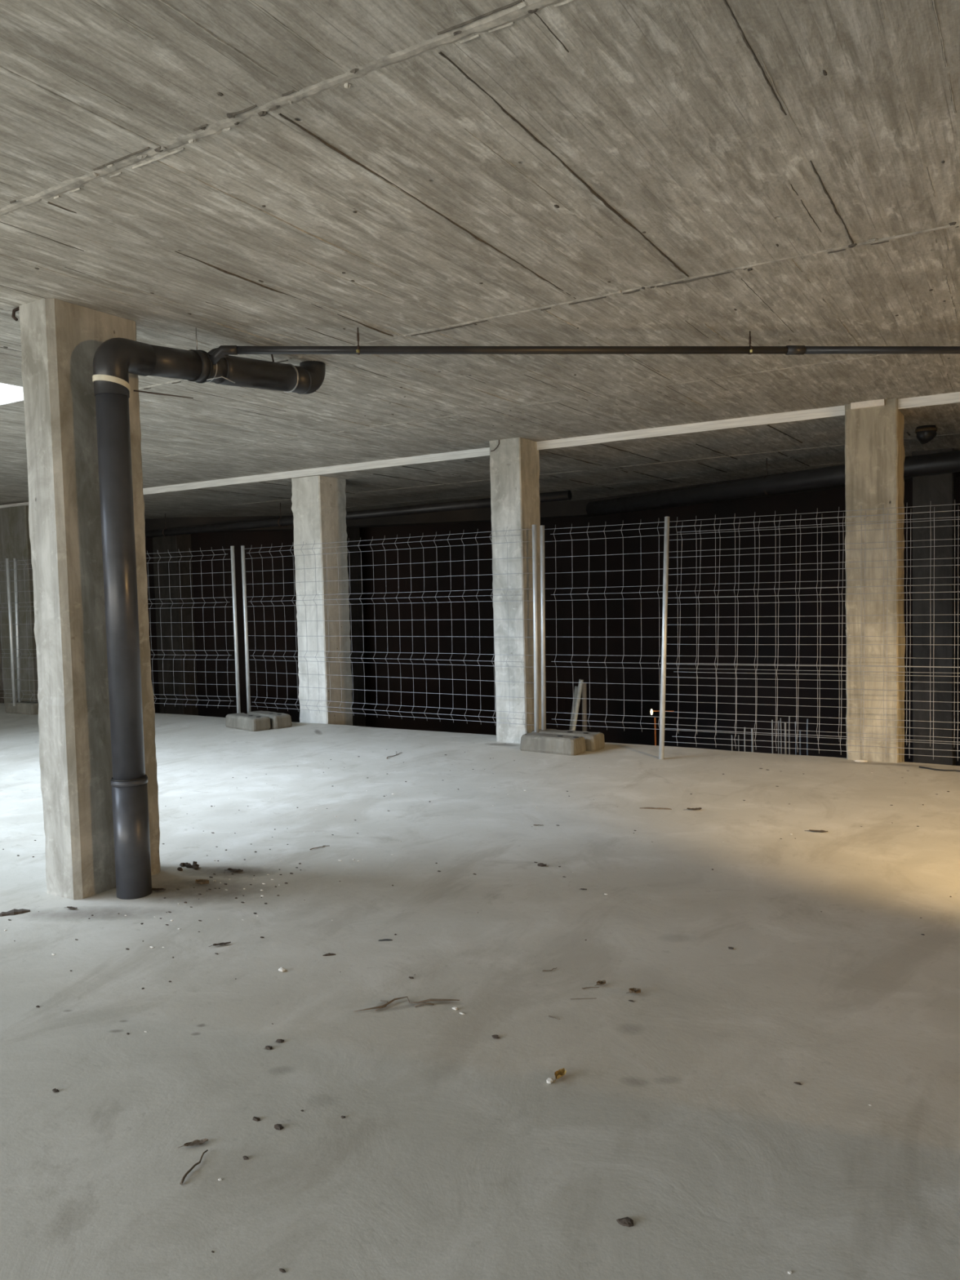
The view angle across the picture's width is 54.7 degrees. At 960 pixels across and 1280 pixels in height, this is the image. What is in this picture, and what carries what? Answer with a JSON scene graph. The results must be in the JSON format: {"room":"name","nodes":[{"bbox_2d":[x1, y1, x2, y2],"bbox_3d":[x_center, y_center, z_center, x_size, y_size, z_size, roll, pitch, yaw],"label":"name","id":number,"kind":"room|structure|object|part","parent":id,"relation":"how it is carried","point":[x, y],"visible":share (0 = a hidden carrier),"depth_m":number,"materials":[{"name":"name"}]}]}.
{"room":"parking garage","nodes":[
{"label":"parking garage","id":0,"kind":"room"},
{"bbox_2d":[0,632,4,703],"bbox_3d":[-11.457,1.142,12.279,0.250,6.060,19.200,0,3,31],"label":"wall","id":1,"kind":"structure","parent":0,"point":[2,691],"depth_m":16.75,"materials":[{"name":"concrete"}]},
{"bbox_2d":[0,702,959,1279],"bbox_3d":[-2.230,1.452,3.105,25.000,0.300,12.877,0,3,31],"label":"floor","id":2,"kind":"structure","parent":0,"point":[677,1110],"depth_m":3.04,"materials":[{"name":"concrete"}]},
{"bbox_2d":[0,908,30,916],"bbox_3d":[-2.116,1.235,4.215,0.130,0.014,0.054,-3,3,-24],"label":"wood splinter","id":3,"kind":"object","parent":2,"relation":"on","point":[14,912],"visible":1,"depth_m":4.21,"materials":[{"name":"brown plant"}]},
{"bbox_2d":[0,505,38,705],"bbox_3d":[-6.243,-0.462,12.943,0.728,2.730,0.559,0,3,31],"label":"concrete column","id":4,"kind":"structure","parent":2,"relation":"on","point":[15,540],"depth_m":12.65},
{"bbox_2d":[4,701,38,715],"bbox_3d":[-5.868,0.872,11.993,0.602,0.144,0.226,0,3,31],"label":"block","id":5,"kind":"object","parent":2,"relation":"on","point":[28,708],"visible":0.74,"depth_m":11.87,"materials":[{"name":"concrete"}]},
{"bbox_2d":[0,558,21,702],"bbox_3d":[-7.459,-0.100,12.690,3.444,1.896,0.075,0,3,26],"label":"fence panel","id":6,"kind":"object","parent":5,"relation":"on","point":[15,578],"visible":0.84,"depth_m":11.95,"materials":[{"name":"metal"}]},
{"bbox_3d":[-5.959,-0.101,11.951,0.101,1.896,0.041,0,3,26],"label":"post","id":7,"kind":"part","parent":6,"relation":"part of","materials":[{"name":"metal"}]},
{"bbox_2d":[5,546,240,713],"bbox_3d":[-4.374,-0.102,11.175,3.624,1.895,0.069,0,3,24],"label":"fence panel","id":8,"kind":"object","parent":5,"relation":"on","point":[232,548],"visible":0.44,"depth_m":10.72,"materials":[{"name":"metal"}]},
{"bbox_3d":[-6.013,-0.097,11.899,0.041,1.895,0.041,0,3,24],"label":"post","id":9,"kind":"part","parent":8,"relation":"part of","materials":[{"name":"metal"}]},
{"bbox_3d":[-2.746,-0.105,10.427,0.041,1.895,0.041,0,3,24],"label":"post","id":10,"kind":"part","parent":8,"relation":"part of","materials":[{"name":"metal"}]},
{"bbox_2d":[19,297,160,899],"bbox_3d":[-1.913,-0.184,4.589,0.269,2.800,0.519,0,3,31],"label":"concrete column","id":11,"kind":"structure","parent":2,"relation":"on","point":[60,340],"depth_m":4.39,"materials":[{"name":"grey concrete"}]},
{"bbox_2d":[11,306,19,320],"bbox_3d":[-2.180,-1.539,4.372,0.053,0.074,0.024,-1,3,1],"label":"wire","id":12,"kind":"object","parent":11,"relation":"attached to","point":[13,316],"visible":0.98,"depth_m":4.37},
{"bbox_2d":[151,888,165,891],"bbox_3d":[-1.567,1.207,4.486,0.100,0.012,0.030,-1,3,8],"label":"dry leaf","id":13,"kind":"object","parent":2,"relation":"on","point":[153,889],"visible":0.88,"depth_m":4.49,"materials":[{"name":"brown plant"}]},
{"bbox_2d":[177,861,199,871],"bbox_3d":[-1.528,1.187,4.869,0.109,0.029,0.117,-2,3,-12],"label":"bark mulch","id":14,"kind":"object","parent":2,"relation":"on","point":[195,866],"visible":1,"depth_m":4.86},
{"bbox_2d":[177,1137,208,1147],"bbox_3d":[-0.738,1.294,2.385,0.075,0.008,0.021,-3,3,-21],"label":"dry leaf","id":15,"kind":"object","parent":2,"relation":"on","point":[196,1142],"visible":1,"depth_m":2.39,"materials":[{"name":"plant"}]},
{"bbox_2d":[180,1149,208,1184],"bbox_3d":[-0.704,1.298,2.291,0.012,0.010,0.136,-1,3,12],"label":"twig","id":16,"kind":"object","parent":2,"relation":"on","point":[206,1150],"visible":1,"depth_m":2.28,"materials":[{"name":"brown wood"}]},
{"bbox_2d":[192,879,208,884],"bbox_3d":[-1.376,1.192,4.570,0.088,0.023,0.044,-1,3,8],"label":"dry leaf","id":17,"kind":"object","parent":2,"relation":"on","point":[199,881],"visible":1,"depth_m":4.57,"materials":[{"name":"brown plant"}]},
{"bbox_2d":[92,328,325,899],"bbox_3d":[-1.213,-0.224,4.939,0.467,2.830,1.619,0,3,31],"label":"drain pipe","id":18,"kind":"object","parent":2,"relation":"on","point":[113,360],"visible":0.96,"depth_m":4.35,"materials":[{"name":"grey plastic"}]},
{"bbox_3d":[-1.461,-1.545,4.783,0.005,0.124,0.005,-1,3,8],"label":"hanger rod","id":19,"kind":"part","parent":18,"relation":"part of","materials":[{"name":"grey metal"}]},
{"bbox_2d":[187,349,210,382],"bbox_3d":[-1.464,-1.411,4.778,0.159,0.163,0.071,0,3,31],"label":"socket","id":20,"kind":"object","parent":18,"relation":"attached to","point":[202,374],"depth_m":4.74,"materials":[{"name":"plastic"}]},
{"bbox_2d":[208,942,231,946],"bbox_3d":[-1.054,1.233,3.758,0.088,0.008,0.020,-3,3,-21],"label":"dry leaf","id":21,"kind":"object","parent":2,"relation":"on","point":[225,943],"visible":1,"depth_m":3.76,"materials":[{"name":"brown plant"}]},
{"bbox_2d":[227,867,243,871],"bbox_3d":[-1.269,1.184,4.775,0.113,0.012,0.030,0,3,19],"label":"dry leaf","id":22,"kind":"object","parent":2,"relation":"on","point":[229,868],"visible":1,"depth_m":4.78,"materials":[{"name":"brown plant"}]},
{"bbox_2d":[225,712,271,731],"bbox_3d":[-2.519,0.885,10.058,0.230,0.143,0.604,-4,4,-45],"label":"block","id":23,"kind":"object","parent":2,"relation":"on","point":[241,721],"visible":1,"depth_m":9.90,"materials":[{"name":"concrete"}]},
{"bbox_2d":[252,1116,260,1121],"bbox_3d":[-0.601,1.289,2.497,0.025,0.009,0.013,0,3,31],"label":"clod","id":24,"kind":"object","parent":2,"relation":"on","point":[255,1118],"visible":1,"depth_m":2.49,"materials":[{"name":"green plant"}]},
{"bbox_2d":[265,1045,271,1049],"bbox_3d":[-0.658,1.270,2.891,0.027,0.009,0.017,0,3,31],"label":"clod","id":25,"kind":"object","parent":2,"relation":"on","point":[268,1047],"visible":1,"depth_m":2.89,"materials":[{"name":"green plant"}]},
{"bbox_2d":[247,711,292,728],"bbox_3d":[-2.327,0.872,10.212,0.230,0.143,0.606,-4,4,-45],"label":"block","id":26,"kind":"object","parent":2,"relation":"on","point":[277,720],"visible":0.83,"depth_m":10.02,"materials":[{"name":"concrete"}]},
{"bbox_2d":[274,1124,283,1129],"bbox_3d":[-0.533,1.288,2.456,0.028,0.011,0.021,0,3,31],"label":"clod","id":27,"kind":"object","parent":2,"relation":"on","point":[277,1126],"visible":1,"depth_m":2.45,"materials":[{"name":"brown soil"}]},
{"bbox_2d":[275,1039,284,1042],"bbox_3d":[-0.632,1.267,2.934,0.027,0.009,0.017,0,3,31],"label":"clod","id":28,"kind":"object","parent":2,"relation":"on","point":[277,1040],"visible":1,"depth_m":2.93,"materials":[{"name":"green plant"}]},
{"bbox_2d":[278,967,285,971],"bbox_3d":[-0.743,1.238,3.489,0.033,0.012,0.025,0,3,31],"label":"chip","id":29,"kind":"object","parent":2,"relation":"on","point":[281,969],"visible":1,"depth_m":3.48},
{"bbox_2d":[322,952,335,955],"bbox_3d":[-0.589,1.229,3.629,0.050,0.007,0.012,-2,3,-9],"label":"wood splinter","id":30,"kind":"object","parent":2,"relation":"on","point":[329,953],"visible":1,"depth_m":3.63,"materials":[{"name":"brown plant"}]},
{"bbox_2d":[377,938,392,941],"bbox_3d":[-0.384,1.218,3.768,0.058,0.005,0.007,-1,3,0],"label":"nail","id":31,"kind":"object","parent":2,"relation":"on","point":[384,939],"visible":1,"depth_m":3.77,"materials":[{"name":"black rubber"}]},
{"bbox_2d":[353,996,458,1012],"bbox_3d":[-0.252,1.239,3.181,0.361,0.016,0.076,-2,3,-10],"label":"dried root","id":32,"kind":"object","parent":2,"relation":"on","point":[393,999],"visible":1,"depth_m":3.17,"materials":[{"name":"brown wood"}]},
{"bbox_2d":[2,751,951,1274],"bbox_3d":[-0.164,1.138,5.257,5.310,0.007,6.256,0,3,31],"label":"crumbs","id":33,"kind":"object","parent":2,"relation":"on","point":[282,1270],"visible":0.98,"depth_m":4.37,"materials":[{"name":"brown soil"}]},
{"bbox_2d":[491,1034,499,1039],"bbox_3d":[0.049,1.250,2.922,0.027,0.012,0.019,-1,3,7],"label":"clod","id":34,"kind":"object","parent":2,"relation":"on","point":[495,1036],"visible":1,"depth_m":2.92,"materials":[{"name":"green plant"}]},
{"bbox_2d":[488,437,541,743],"bbox_3d":[0.353,-0.451,8.731,0.336,2.800,0.396,0,3,31],"label":"concrete column","id":35,"kind":"structure","parent":2,"relation":"on","point":[514,464],"depth_m":8.57,"materials":[{"name":"grey concrete"}]},
{"bbox_2d":[537,862,546,866],"bbox_3d":[0.316,1.150,4.739,0.050,0.017,0.030,0,3,31],"label":"clod","id":36,"kind":"object","parent":2,"relation":"on","point":[541,864],"visible":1,"depth_m":4.73,"materials":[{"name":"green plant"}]},
{"bbox_2d":[546,1077,553,1084],"bbox_3d":[0.199,1.257,2.647,0.019,0.015,0.022,-1,3,11],"label":"chip","id":37,"kind":"object","parent":2,"relation":"on","point":[549,1080],"visible":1,"depth_m":2.64,"materials":[{"name":"white stone"}]},
{"bbox_2d":[520,732,586,755],"bbox_3d":[0.636,0.903,8.115,0.571,0.144,0.231,1,4,37],"label":"block","id":38,"kind":"object","parent":2,"relation":"on","point":[562,744],"visible":1,"depth_m":8.01,"materials":[{"name":"concrete"}]},
{"bbox_2d":[553,1067,566,1082],"bbox_3d":[0.228,1.250,2.668,0.029,0.017,0.063,1,4,35],"label":"dry leaf","id":39,"kind":"object","parent":2,"relation":"on","point":[562,1072],"visible":1,"depth_m":2.68,"materials":[{"name":"plant"}]},
{"bbox_2d":[532,728,604,751],"bbox_3d":[0.781,0.890,8.311,0.661,0.143,0.224,1,4,34],"label":"block","id":40,"kind":"object","parent":2,"relation":"on","point":[594,741],"visible":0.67,"depth_m":8.14,"materials":[{"name":"concrete"}]},
{"bbox_2d":[240,524,538,732],"bbox_3d":[-1.068,-0.094,9.363,3.820,1.896,0.070,0,3,34],"label":"fence panel","id":41,"kind":"object","parent":40,"relation":"on","point":[535,637],"visible":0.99,"depth_m":9.11,"materials":[{"name":"metal"}]},
{"bbox_3d":[-2.629,-0.108,10.427,0.041,1.895,0.041,0,3,34],"label":"post","id":42,"kind":"part","parent":41,"relation":"part of","materials":[{"name":"metal"}]},
{"bbox_3d":[0.499,-0.082,8.328,0.065,1.896,0.041,0,3,34],"label":"post","id":43,"kind":"part","parent":41,"relation":"part of","materials":[{"name":"metal"}]},
{"bbox_2d":[568,685,577,730],"bbox_3d":[0.748,2.133,9.224,0.591,3.377,0.042,0,3,31],"label":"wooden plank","id":44,"kind":"object","parent":40,"relation":"on","point":[575,686],"visible":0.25,"depth_m":9.01,"materials":[{"name":"wood"}]},
{"bbox_2d":[570,679,583,730],"bbox_3d":[0.722,2.099,9.155,0.724,3.453,0.042,0,3,31],"label":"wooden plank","id":45,"kind":"object","parent":40,"relation":"on","point":[580,685],"visible":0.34,"depth_m":8.91,"materials":[{"name":"wood"}]},
{"bbox_2d":[582,683,586,731],"bbox_3d":[1.044,2.114,9.151,0.083,3.400,0.047,0,3,31],"label":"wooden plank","id":46,"kind":"object","parent":40,"relation":"on","point":[584,685],"visible":0.02,"depth_m":9.05,"materials":[{"name":"wood"}]},
{"bbox_2d":[540,499,959,746],"bbox_3d":[2.221,-0.085,7.520,3.834,1.896,0.093,0,3,29],"label":"fence panel","id":47,"kind":"object","parent":40,"relation":"on","point":[543,573],"visible":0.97,"depth_m":7.69,"materials":[{"name":"metal"}]},
{"bbox_3d":[0.573,-0.089,8.438,0.072,1.896,0.041,-3,3,-21],"label":"post","id":48,"kind":"part","parent":47,"relation":"part of","materials":[{"name":"metal"}]},
{"bbox_2d":[594,980,605,986],"bbox_3d":[0.426,1.216,3.289,0.040,0.014,0.026,-1,3,8],"label":"dry leaf","id":49,"kind":"object","parent":2,"relation":"on","point":[599,982],"visible":1,"depth_m":3.29,"materials":[{"name":"brown plant"}]},
{"bbox_2d":[616,1217,633,1226],"bbox_3d":[0.320,1.286,2.052,0.038,0.014,0.026,-1,3,8],"label":"clod","id":50,"kind":"object","parent":2,"relation":"on","point":[626,1221],"visible":1,"depth_m":2.05,"materials":[{"name":"brown soil"}]},
{"bbox_2d":[626,987,640,993],"bbox_3d":[0.532,1.216,3.214,0.045,0.016,0.030,0,3,33],"label":"dry leaf","id":51,"kind":"object","parent":2,"relation":"on","point":[635,990],"visible":1,"depth_m":3.22,"materials":[{"name":"brown plant"}]},
{"bbox_2d":[640,807,671,809],"bbox_3d":[1.116,1.070,5.901,0.200,0.008,0.018,-1,3,15],"label":"wood splinter","id":52,"kind":"object","parent":2,"relation":"on","point":[640,807],"visible":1,"depth_m":5.90,"materials":[{"name":"wood"}]},
{"bbox_2d":[685,807,701,809],"bbox_3d":[1.338,1.063,5.844,0.113,0.013,0.031,-1,3,2],"label":"dry leaf","id":53,"kind":"object","parent":2,"relation":"on","point":[699,808],"visible":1,"depth_m":5.84,"materials":[{"name":"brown plant"}]},
{"bbox_2d":[658,506,959,760],"bbox_3d":[3.095,-0.023,6.862,3.586,2.001,0.314,0,3,28],"label":"fence panel","id":54,"kind":"object","parent":2,"relation":"on","point":[666,542],"visible":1,"depth_m":7.21,"materials":[{"name":"metal"}]},
{"bbox_3d":[1.527,-0.025,7.689,0.041,2.001,0.310,0,3,28],"label":"post","id":55,"kind":"part","parent":54,"relation":"part of","materials":[{"name":"metal"}]},
{"bbox_2d":[804,829,827,831],"bbox_3d":[1.904,1.081,5.254,0.125,0.008,0.030,0,3,19],"label":"dry leaf","id":56,"kind":"object","parent":2,"relation":"on","point":[809,829],"visible":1,"depth_m":5.26,"materials":[{"name":"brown plant"}]},
{"bbox_2d":[853,759,867,762],"bbox_3d":[2.986,0.950,7.286,0.106,0.020,0.044,0,3,31],"label":"chip","id":57,"kind":"object","parent":2,"relation":"on","point":[857,760],"visible":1,"depth_m":7.27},
{"bbox_2d":[919,766,959,771],"bbox_3d":[3.474,0.962,6.804,0.079,0.013,0.501,-4,4,-39],"label":"cable","id":58,"kind":"object","parent":2,"relation":"on","point":[919,766],"visible":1,"depth_m":6.87,"materials":[{"name":"black rubber"}]},
{"bbox_2d":[0,0,959,505],"bbox_3d":[-2.314,-1.567,2.940,25.000,0.171,12.850,0,3,31],"label":"ceiling","id":59,"kind":"structure","parent":0,"point":[236,172],"depth_m":3.34,"materials":[{"name":"concrete"}]},
{"bbox_2d":[209,327,959,364],"bbox_3d":[1.372,-1.600,5.089,5.581,0.191,0.075,-2,3,-7],"label":"pipe","id":60,"kind":"object","parent":59,"relation":"hanging from","point":[216,356],"visible":1,"depth_m":4.98,"materials":[{"name":"plastic"}]},
{"bbox_2d":[786,345,805,355],"bbox_3d":[1.745,-1.605,5.139,0.101,0.050,0.049,-2,3,-7],"label":"socket","id":61,"kind":"object","parent":60,"relation":"attached to","point":[790,349],"depth_m":5.12,"materials":[{"name":"plastic"}]},
{"bbox_2d":[850,399,884,409],"bbox_3d":[2.988,-1.816,7.152,0.240,0.047,0.037,0,3,31],"label":"board","id":62,"kind":"object","parent":59,"relation":"attached to","point":[880,402],"visible":1,"depth_m":7.14,"materials":[{"name":"beige wood"}]},
{"bbox_2d":[0,391,959,519],"bbox_3d":[2.591,-2.075,11.159,25.000,0.238,6.380,0,3,31],"label":"ceiling","id":63,"kind":"structure","parent":0,"point":[589,467],"depth_m":9.98,"materials":[{"name":"concrete"}]},
{"bbox_2d":[145,490,571,537],"bbox_3d":[-2.143,-1.743,12.595,7.401,0.346,0.122,0,3,31],"label":"drain pipe","id":64,"kind":"object","parent":63,"relation":"hanging from","point":[565,495],"visible":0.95,"depth_m":12.12,"materials":[{"name":"plastic"}]},
{"bbox_2d":[144,468,959,532],"bbox_3d":[0.522,-1.878,12.677,20.024,0.220,3.384,0,3,29],"label":"beam","id":65,"kind":"structure","parent":63,"relation":"attached to","point":[570,508],"depth_m":14.38,"materials":[{"name":"concrete"}]},
{"bbox_2d":[586,450,959,516],"bbox_3d":[3.966,-1.682,8.675,0.590,0.381,8.481,-4,4,-39],"label":"drain pipe","id":66,"kind":"object","parent":63,"relation":"hanging from","point":[948,462],"visible":0.91,"depth_m":9.70,"materials":[{"name":"plastic"}]},
{"bbox_2d":[915,425,937,444],"bbox_3d":[3.835,-1.764,7.976,0.170,0.159,0.170,0,3,31],"label":"pipe stub","id":67,"kind":"object","parent":63,"relation":"hanging from","point":[925,433],"visible":1,"depth_m":7.92,"materials":[{"name":"plastic"}]},
{"bbox_2d":[145,476,959,765],"bbox_3d":[1.155,0.811,13.759,20.018,5.730,3.184,0,3,29],"label":"wall","id":68,"kind":"structure","parent":0,"point":[591,622],"depth_m":14.79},
{"bbox_3d":[2.632,3.769,11.275,25.000,0.200,6.800,0,3,31],"label":"floor","id":69,"kind":"structure","parent":0,"visible":0},
{"bbox_2d":[152,533,198,715],"bbox_3d":[-5.267,0.797,16.261,0.609,5.630,0.408,0,3,31],"label":"concrete column","id":70,"kind":"structure","parent":69,"relation":"on","point":[166,545],"depth_m":16.02,"materials":[{"name":"grey concrete"}]},
{"bbox_2d":[291,475,352,725],"bbox_3d":[-1.754,0.959,10.608,0.425,5.700,0.478,0,3,31],"label":"concrete column","id":71,"kind":"structure","parent":69,"relation":"on","point":[318,509],"depth_m":10.37,"materials":[{"name":"grey concrete"}]},
{"bbox_2d":[346,527,365,726],"bbox_3d":[-2.437,0.752,15.735,0.911,5.630,0.410,0,3,31],"label":"concrete column","id":72,"kind":"structure","parent":69,"relation":"on","point":[353,535],"depth_m":15.47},
{"bbox_2d":[650,709,674,745],"bbox_3d":[1.809,2.235,9.099,0.237,3.125,0.023,0,3,31],"label":"work lamp","id":73,"kind":"object","parent":69,"relation":"on","point":[651,710],"visible":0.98,"depth_m":9.06,"materials":[{"name":"beige"}]},
{"bbox_2d":[743,727,745,751],"bbox_3d":[2.484,2.303,8.642,0.020,3.000,0.012,0,3,31],"label":"rod","id":74,"kind":"object","parent":69,"relation":"on","point":[744,727],"visible":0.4,"depth_m":8.57,"materials":[{"name":"grey metal"}]},
{"bbox_2d":[751,728,753,751],"bbox_3d":[2.550,2.307,8.638,0.023,2.991,0.020,0,3,31],"label":"rod","id":75,"kind":"object","parent":69,"relation":"on","point":[752,730],"visible":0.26,"depth_m":8.56,"materials":[{"name":"grey metal"}]},
{"bbox_2d":[771,720,773,753],"bbox_3d":[2.698,2.264,8.512,0.016,3.080,0.012,0,3,31],"label":"rod","id":76,"kind":"object","parent":69,"relation":"on","point":[771,720],"visible":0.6,"depth_m":8.44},
{"bbox_2d":[777,720,778,753],"bbox_3d":[2.755,2.268,8.513,0.016,3.070,0.008,0,3,31],"label":"rod","id":77,"kind":"object","parent":69,"relation":"on","point":[778,721],"visible":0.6,"depth_m":8.44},
{"bbox_2d":[780,718,782,754],"bbox_3d":[2.761,2.255,8.474,0.013,3.100,0.010,0,3,31],"label":"rod","id":78,"kind":"object","parent":69,"relation":"on","point":[780,718],"visible":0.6,"depth_m":8.40,"materials":[{"name":"grey metal"}]},
{"bbox_2d":[784,722,786,754],"bbox_3d":[2.806,2.273,8.483,0.022,3.060,0.018,0,3,31],"label":"rod","id":79,"kind":"object","parent":69,"relation":"on","point":[785,753],"visible":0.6,"depth_m":8.41,"materials":[{"name":"grey metal"}]},
{"bbox_2d":[788,716,790,754],"bbox_3d":[2.826,2.245,8.434,0.018,3.120,0.010,0,3,31],"label":"rod","id":80,"kind":"object","parent":69,"relation":"on","point":[788,717],"visible":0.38,"depth_m":8.36,"materials":[{"name":"grey metal"}]},
{"bbox_2d":[795,721,796,755],"bbox_3d":[2.881,2.268,8.438,0.013,3.070,0.010,0,3,31],"label":"rod","id":81,"kind":"object","parent":69,"relation":"on","point":[795,722],"visible":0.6,"depth_m":8.37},
{"bbox_2d":[799,729,800,755],"bbox_3d":[2.908,2.305,8.389,0.016,3.000,0.012,0,3,31],"label":"rod","id":82,"kind":"object","parent":69,"relation":"on","point":[799,730],"visible":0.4,"depth_m":8.32,"materials":[{"name":"grey metal"}]},
{"bbox_2d":[806,719,808,755],"bbox_3d":[2.971,2.254,8.383,0.020,3.100,0.012,0,3,31],"label":"rod","id":83,"kind":"object","parent":69,"relation":"on","point":[806,719],"visible":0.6,"depth_m":8.31,"materials":[{"name":"grey metal"}]},
{"bbox_2d":[844,398,905,763],"bbox_3d":[3.193,0.992,7.484,0.393,5.700,0.433,0,3,31],"label":"concrete column","id":84,"kind":"structure","parent":69,"relation":"on","point":[874,449],"depth_m":7.23,"materials":[{"name":"grey concrete"}]},
{"bbox_2d":[911,448,955,765],"bbox_3d":[4.752,0.875,9.702,0.380,5.630,0.410,0,3,31],"label":"concrete column","id":85,"kind":"structure","parent":69,"relation":"on","point":[938,490],"depth_m":9.47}
]}

